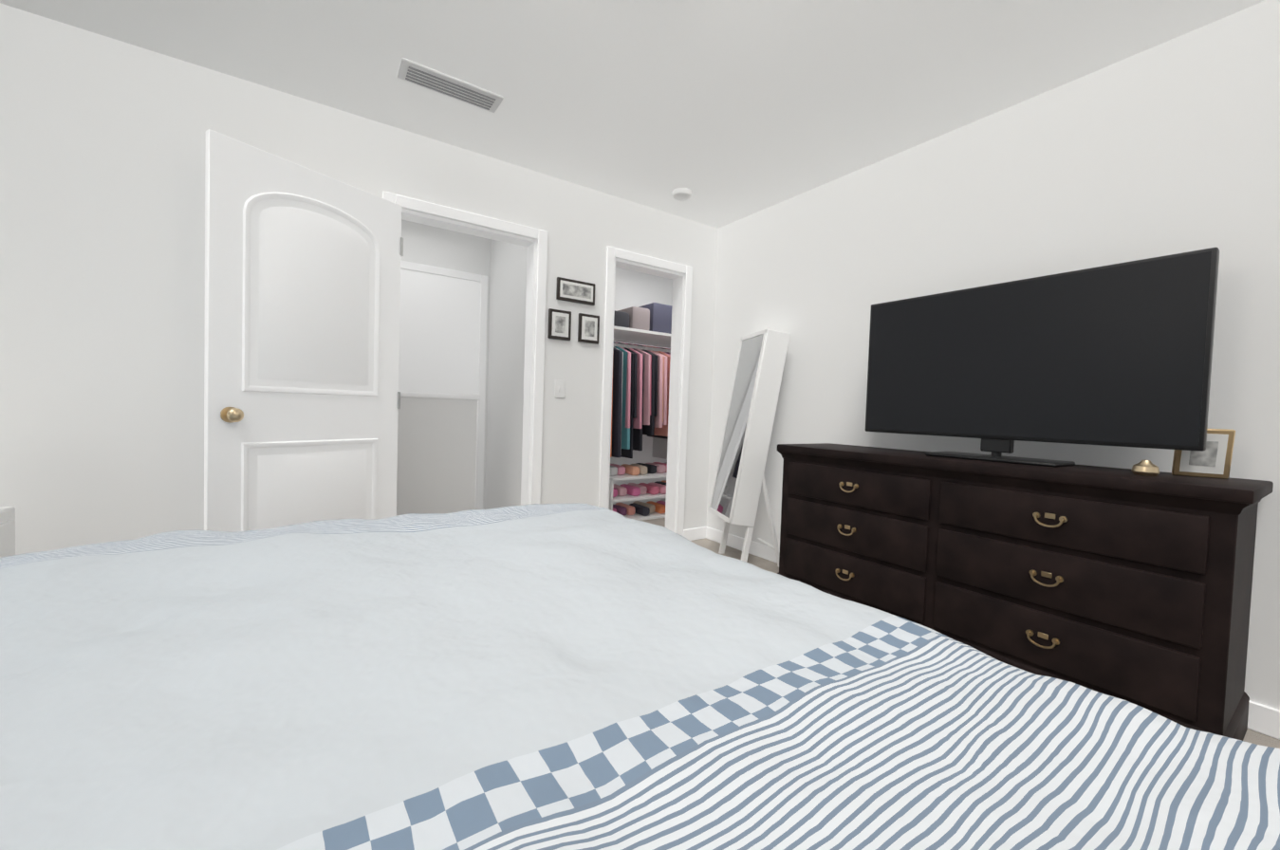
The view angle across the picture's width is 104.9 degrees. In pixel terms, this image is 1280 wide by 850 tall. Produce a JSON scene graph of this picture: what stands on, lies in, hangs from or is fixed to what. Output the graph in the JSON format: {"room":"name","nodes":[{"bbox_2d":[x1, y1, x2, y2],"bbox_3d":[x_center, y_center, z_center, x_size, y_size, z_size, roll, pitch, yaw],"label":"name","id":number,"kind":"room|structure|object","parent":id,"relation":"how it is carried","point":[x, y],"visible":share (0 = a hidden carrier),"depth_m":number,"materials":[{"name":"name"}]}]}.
{"room":"bedroom","nodes":[
{"label":"bedroom","id":0,"kind":"room"},
{"bbox_2d":[0,2,717,555],"bbox_3d":[-1.083,-0.339,2.845,4.140,2.440,0.120,1,2,-34],"label":"wall","id":1,"kind":"structure","parent":0,"point":[102,155],"depth_m":2.09,"materials":[{"name":"white paint"}]},
{"bbox_2d":[204,129,403,532],"bbox_3d":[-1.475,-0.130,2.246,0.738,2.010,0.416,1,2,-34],"label":"entry door","id":2,"kind":"structure","parent":1,"relation":"in","point":[302,399],"depth_m":2.16,"materials":[{"name":"white wood"}]},
{"bbox_2d":[382,191,547,509],"bbox_3d":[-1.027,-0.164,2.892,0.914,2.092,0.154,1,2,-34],"label":"door frame","id":3,"kind":"structure","parent":1,"relation":"attached to","point":[443,315],"depth_m":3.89,"materials":[{"name":"white wood"}]},
{"bbox_2d":[547,308,571,340],"bbox_3d":[-0.510,-0.637,3.127,0.150,0.185,0.022,1,2,-34],"label":"picture","id":4,"kind":"object","parent":1,"relation":"attached to","point":[559,324],"visible":1,"depth_m":3.12,"materials":[{"name":"grey"}]},
{"bbox_2d":[554,379,565,397],"bbox_3d":[-0.512,-0.233,3.155,0.075,0.115,0.010,1,2,-34],"label":"switch plate","id":5,"kind":"object","parent":1,"relation":"attached to","point":[560,388],"visible":1,"depth_m":3.15,"materials":[{"name":"white paint"}]},
{"bbox_2d":[556,277,595,305],"bbox_3d":[-0.412,-0.863,3.182,0.270,0.140,0.022,1,2,-34],"label":"picture","id":6,"kind":"object","parent":1,"relation":"attached to","point":[575,291],"visible":1,"depth_m":3.17,"materials":[{"name":"grey"}]},
{"bbox_2d":[577,313,599,344],"bbox_3d":[-0.336,-0.635,3.245,0.150,0.185,0.022,1,2,-34],"label":"picture","id":7,"kind":"object","parent":1,"relation":"attached to","point":[588,329],"visible":1,"depth_m":3.23,"materials":[{"name":"grey"}]},
{"bbox_2d":[598,246,692,536],"bbox_3d":[0.015,-0.152,3.593,0.744,2.092,0.154,1,2,-34],"label":"door frame","id":8,"kind":"structure","parent":1,"relation":"attached to","point":[681,303],"depth_m":3.70,"materials":[{"name":"white wood"}]},
{"bbox_2d":[396,391,480,516],"bbox_3d":[-1.714,0.306,3.413,1.140,1.075,0.150,1,2,-34],"label":"wall","id":9,"kind":"structure","parent":0,"point":[436,449],"depth_m":3.52,"materials":[{"name":"white paint"}]},
{"bbox_2d":[483,239,527,509],"bbox_3d":[-0.920,-0.363,3.767,0.120,2.440,1.230,1,2,-34],"label":"wall","id":10,"kind":"structure","parent":0,"point":[501,266],"depth_m":3.87,"materials":[{"name":"white paint"}]},
{"bbox_2d":[400,219,672,509],"bbox_3d":[-1.027,-0.389,4.508,4.390,2.440,0.120,1,2,-34],"label":"wall","id":11,"kind":"structure","parent":0,"point":[423,244],"depth_m":4.18,"materials":[{"name":"white paint"}]},
{"bbox_2d":[610,339,670,459],"bbox_3d":[0.219,-0.209,4.848,1.700,1.136,0.555,1,2,-34],"label":"hanging clothes","id":12,"kind":"object","parent":11,"relation":"attached to","point":[640,383],"visible":0.48,"depth_m":4.45,"materials":[{"name":"multicoloured fabric"}]},
{"bbox_2d":[613,302,672,346],"bbox_3d":[0.119,-1.004,4.831,1.900,0.323,0.570,1,2,-34],"label":"closet shelf","id":13,"kind":"object","parent":11,"relation":"attached to","point":[651,324],"visible":0.38,"depth_m":4.60,"materials":[{"name":"white paint"}]},
{"bbox_2d":[0,0,1265,228],"bbox_3d":[0.259,-1.491,0.766,4.020,0.080,4.720,1,2,-34],"label":"ceiling","id":14,"kind":"structure","parent":0,"point":[725,112],"depth_m":2.06,"materials":[{"name":"white paint"}]},
{"bbox_2d":[397,57,503,112],"bbox_3d":[-0.851,-1.526,2.225,0.430,0.013,0.140,1,2,-34],"label":"ceiling vent","id":15,"kind":"object","parent":14,"relation":"in","point":[423,76],"visible":0.98,"depth_m":2.21,"materials":[{"name":"white metal"}]},
{"bbox_2d":[672,187,691,201],"bbox_3d":[0.277,-1.508,3.227,0.128,0.038,0.128,1,2,-34],"label":"smoke detector","id":16,"kind":"object","parent":14,"relation":"attached to","point":[681,194],"visible":1,"depth_m":3.19,"materials":[{"name":"white paint"}]},
{"bbox_2d":[642,518,1279,748],"bbox_3d":[0.273,0.990,1.795,5.240,0.060,6.190,1,2,-34],"label":"floor","id":17,"kind":"structure","parent":0,"point":[1255,737],"depth_m":3.34,"materials":[{"name":"carpet"}]},
{"bbox_2d":[0,506,15,557],"bbox_3d":[-2.203,0.591,1.404,0.410,0.600,0.500,1,2,-34],"label":"nightstand","id":18,"kind":"object","parent":17,"relation":"on","point":[7,531],"visible":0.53,"depth_m":1.65,"materials":[{"name":"white paint"}]},
{"bbox_2d":[608,462,667,520],"bbox_3d":[0.174,0.618,4.900,1.400,0.481,0.560,1,2,-34],"label":"shoe rack","id":19,"kind":"object","parent":17,"relation":"on","point":[638,510],"visible":0.5,"depth_m":4.56,"materials":[{"name":"white paint"}]},
{"bbox_2d":[0,503,1279,849],"bbox_3d":[-0.543,0.377,0.678,2.357,1.180,2.197,1,2,-34],"label":"bed","id":20,"kind":"object","parent":17,"relation":"on","point":[564,677],"visible":1,"depth_m":0.63,"materials":[{"name":"grey fabric"}]},
{"bbox_2d":[708,328,790,567],"bbox_3d":[0.728,0.168,3.335,0.380,1.576,0.404,1,2,-12],"label":"mirror","id":21,"kind":"object","parent":17,"relation":"on","point":[739,481],"visible":0.92,"depth_m":3.15,"materials":[{"name":"white paint"}]},
{"bbox_2d":[776,443,1273,741],"bbox_3d":[1.391,0.564,2.169,0.476,0.840,1.656,1,2,-34],"label":"dresser","id":22,"kind":"object","parent":17,"relation":"on","point":[1127,584],"visible":1,"depth_m":1.72,"materials":[{"name":"brown wood"}]},
{"bbox_2d":[865,247,1219,467],"bbox_3d":[1.516,-0.222,2.073,0.220,0.745,1.170,1,2,-34],"label":"tv","id":23,"kind":"object","parent":22,"relation":"on","point":[1120,355],"visible":1,"depth_m":1.90,"materials":[{"name":"black plastic"}]},
{"bbox_2d":[1131,460,1159,476],"bbox_3d":[1.702,0.143,1.656,0.068,0.052,0.068,1,2,-34],"label":"trinket","id":24,"kind":"object","parent":22,"relation":"on","point":[1148,468],"visible":1,"depth_m":1.64,"materials":[{"name":"gold metal"}]},
{"bbox_2d":[1171,428,1235,479],"bbox_3d":[1.909,0.094,1.666,0.123,0.164,0.135,1,2,-34],"label":"framed picture","id":25,"kind":"object","parent":22,"relation":"on","point":[1213,459],"visible":0.79,"depth_m":1.64,"materials":[{"name":"gold metal"}]},
{"bbox_2d":[706,0,1279,709],"bbox_3d":[1.934,-0.213,1.962,0.120,2.440,4.720,1,2,-34],"label":"wall","id":26,"kind":"structure","parent":0,"point":[1170,148],"depth_m":2.08,"materials":[{"name":"white paint"}]},
{"bbox_2d":[703,526,1279,740],"bbox_3d":[1.556,0.935,2.387,0.013,0.095,3.695,1,2,-34],"label":"baseboard","id":27,"kind":"structure","parent":26,"relation":"attached to","point":[1263,719],"depth_m":1.65,"materials":[{"name":"white wood"}]}
]}

